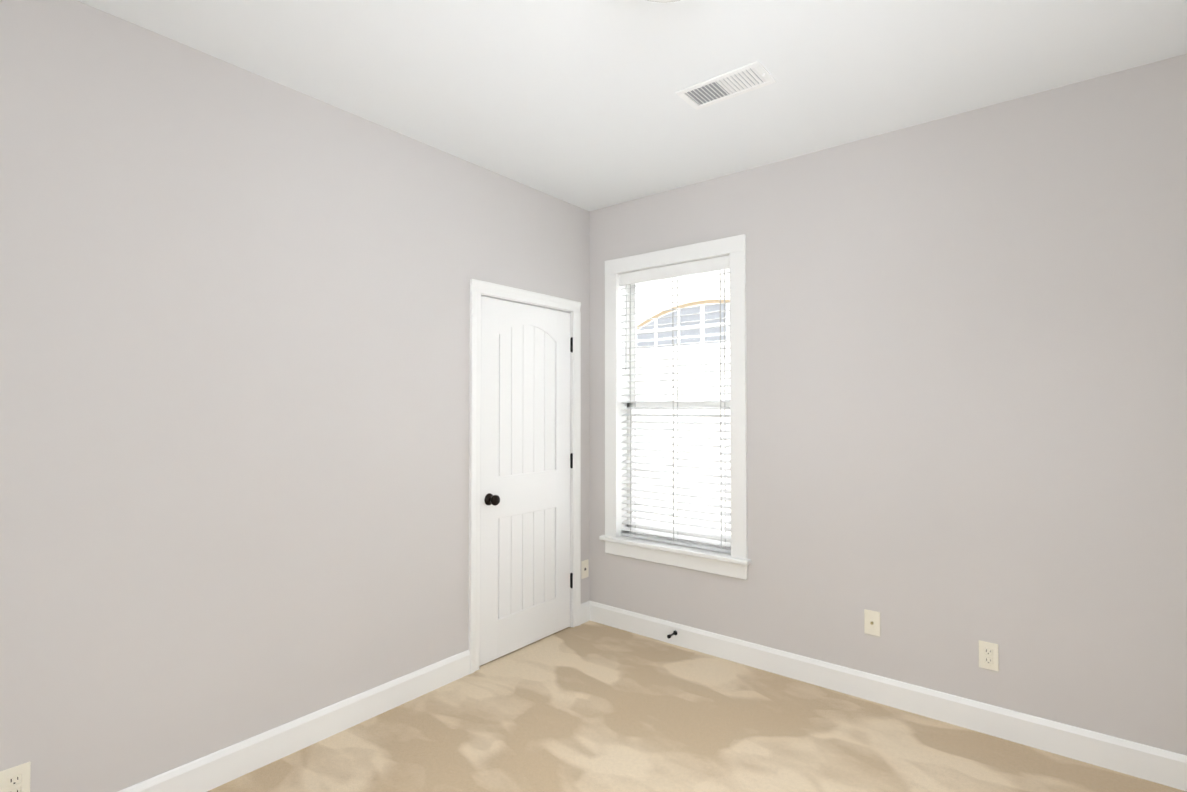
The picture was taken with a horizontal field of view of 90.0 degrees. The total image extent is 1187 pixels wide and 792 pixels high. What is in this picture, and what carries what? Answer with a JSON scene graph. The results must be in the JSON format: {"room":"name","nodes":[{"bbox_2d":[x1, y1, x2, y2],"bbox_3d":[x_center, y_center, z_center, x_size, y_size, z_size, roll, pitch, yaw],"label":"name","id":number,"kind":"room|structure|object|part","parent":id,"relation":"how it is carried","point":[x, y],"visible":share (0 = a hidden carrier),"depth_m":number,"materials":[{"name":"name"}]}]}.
{"room":"empty bedroom","nodes":[
{"label":"empty bedroom","id":0,"kind":"room"},
{"bbox_2d":[0,0,589,791],"bbox_3d":[-1.260,0.093,2.568,0.160,2.740,3.760,-1,-1,38],"label":"wall","id":1,"kind":"structure","parent":0,"point":[234,404],"depth_m":2.24,"materials":[{"name":"paint"}]},
{"bbox_2d":[0,762,30,791],"bbox_3d":[-1.751,1.180,1.794,0.009,0.117,0.072,-1,-1,38],"label":"outlet","id":2,"kind":"object","parent":1,"relation":"attached to","point":[15,779],"visible":1,"depth_m":1.80,"materials":[{"name":"beige plastic"}]},
{"bbox_2d":[118,650,469,791],"bbox_3d":[-1.451,1.393,2.162,0.015,0.125,2.547,-1,-1,38],"label":"baseboard","id":3,"kind":"structure","parent":1,"relation":"attached to","point":[211,771],"depth_m":2.45,"materials":[{"name":"white wood"}]},
{"bbox_2d":[468,279,580,673],"bbox_3d":[-0.437,0.430,3.581,0.179,2.107,0.914,-1,-1,38],"label":"door frame","id":4,"kind":"structure","parent":1,"relation":"attached to","point":[478,288],"depth_m":3.32,"materials":[{"name":"white wood"}]},
{"bbox_2d":[479,296,572,665],"bbox_3d":[-0.367,0.464,3.531,0.105,2.024,0.770,-1,-1,38],"label":"door","id":5,"kind":"structure","parent":1,"relation":"in","point":[525,484],"depth_m":3.51,"materials":[{"name":"white wood"}]},
{"bbox_3d":[-0.552,0.572,3.269,0.070,0.066,0.066,-1,-1,38],"label":"knob","id":6,"kind":"part","parent":5,"relation":"part of","materials":[{"name":"black metal"}]},
{"bbox_3d":[-0.151,0.428,3.844,0.040,1.618,0.013,-1,-1,38],"label":"door hinge","id":7,"kind":"part","parent":5,"relation":"part of","materials":[{"name":"black metal"}]},
{"bbox_2d":[581,559,588,578],"bbox_3d":[-0.056,1.145,3.926,0.007,0.117,0.072,-1,-1,38],"label":"outlet","id":8,"kind":"object","parent":1,"relation":"attached to","point":[584,568],"visible":1,"depth_m":3.92,"materials":[{"name":"beige plastic"}]},
{"bbox_2d":[77,0,1186,211],"bbox_3d":[0.183,-1.357,1.551,3.720,0.120,3.920,-1,-1,38],"label":"ceiling","id":9,"kind":"structure","parent":0,"point":[582,104],"depth_m":2.29,"materials":[{"name":"white paint"}]},
{"bbox_2d":[647,0,679,2],"bbox_3d":[0.214,-1.216,1.684,0.350,0.158,0.350,-1,-1,38],"label":"flush-mount ceiling light","id":10,"kind":"object","parent":9,"relation":"attached to","point":[663,1],"visible":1,"depth_m":1.80,"materials":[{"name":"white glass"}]},
{"bbox_2d":[675,61,775,109],"bbox_3d":[0.543,-1.271,2.452,0.365,0.016,0.185,-1,-1,38],"label":"ceiling vent","id":11,"kind":"object","parent":9,"relation":"in","point":[735,82],"visible":1,"depth_m":2.44,"materials":[{"name":"white metal"}]},
{"bbox_2d":[207,621,1186,791],"bbox_3d":[0.183,1.502,1.495,3.720,0.120,3.920,-1,-1,38],"label":"floor","id":12,"kind":"structure","parent":0,"point":[590,706],"depth_m":2.51,"materials":[{"name":"carpet"}]},
{"bbox_2d":[589,54,1186,755],"bbox_3d":[1.353,0.102,2.994,3.720,2.740,0.160,-1,-1,38],"label":"wall","id":13,"kind":"structure","parent":0,"point":[965,382],"depth_m":2.64,"materials":[{"name":"paint"}]},
{"bbox_2d":[599,234,750,579],"bbox_3d":[0.502,0.063,3.639,1.023,1.911,0.212,-1,-1,38],"label":"window","id":14,"kind":"structure","parent":13,"relation":"in","point":[690,404],"depth_m":3.64,"materials":[{"name":"white wood"}]},
{"bbox_2d":[619,255,730,552],"bbox_3d":[0.497,0.051,3.634,0.789,1.699,0.070,-1,-1,38],"label":"window blind","id":15,"kind":"object","parent":14,"relation":"attached to","point":[691,268],"visible":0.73,"depth_m":3.62,"materials":[{"name":"white plastic"}]},
{"bbox_2d":[864,609,879,636],"bbox_3d":[1.345,1.097,2.868,0.072,0.117,0.017,-1,-1,38],"label":"outlet","id":16,"kind":"object","parent":13,"relation":"attached to","point":[871,622],"visible":1,"depth_m":2.87,"materials":[{"name":"beige plastic"}]},
{"bbox_2d":[582,600,1186,790],"bbox_3d":[1.279,1.408,2.906,3.360,0.125,0.030,-1,-1,38],"label":"baseboard","id":17,"kind":"structure","parent":13,"relation":"attached to","point":[1164,767],"depth_m":2.71,"materials":[{"name":"white wood"}]},
{"bbox_2d":[667,630,676,638],"bbox_3d":[0.463,1.410,3.503,0.028,0.028,0.082,-1,-1,38],"label":"doorstop","id":18,"kind":"object","parent":17,"relation":"attached to","point":[672,634],"visible":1,"depth_m":3.50,"materials":[{"name":"black metal"}]},
{"bbox_2d":[979,640,998,670],"bbox_3d":[1.716,1.129,2.577,0.072,0.117,0.009,-1,-1,38],"label":"outlet","id":19,"kind":"object","parent":13,"relation":"attached to","point":[988,655],"visible":1,"depth_m":2.58,"materials":[{"name":"beige plastic"}]},
{"label":"outside","id":20,"kind":"structure","parent":0,"visible":0},
{"bbox_2d":[636,270,730,534],"bbox_3d":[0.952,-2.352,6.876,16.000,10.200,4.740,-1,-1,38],"label":"window glass","id":21,"kind":"object","parent":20,"point":[681,283],"depth_m":9.23,"materials":[{"name":"clear glass"}]}
]}

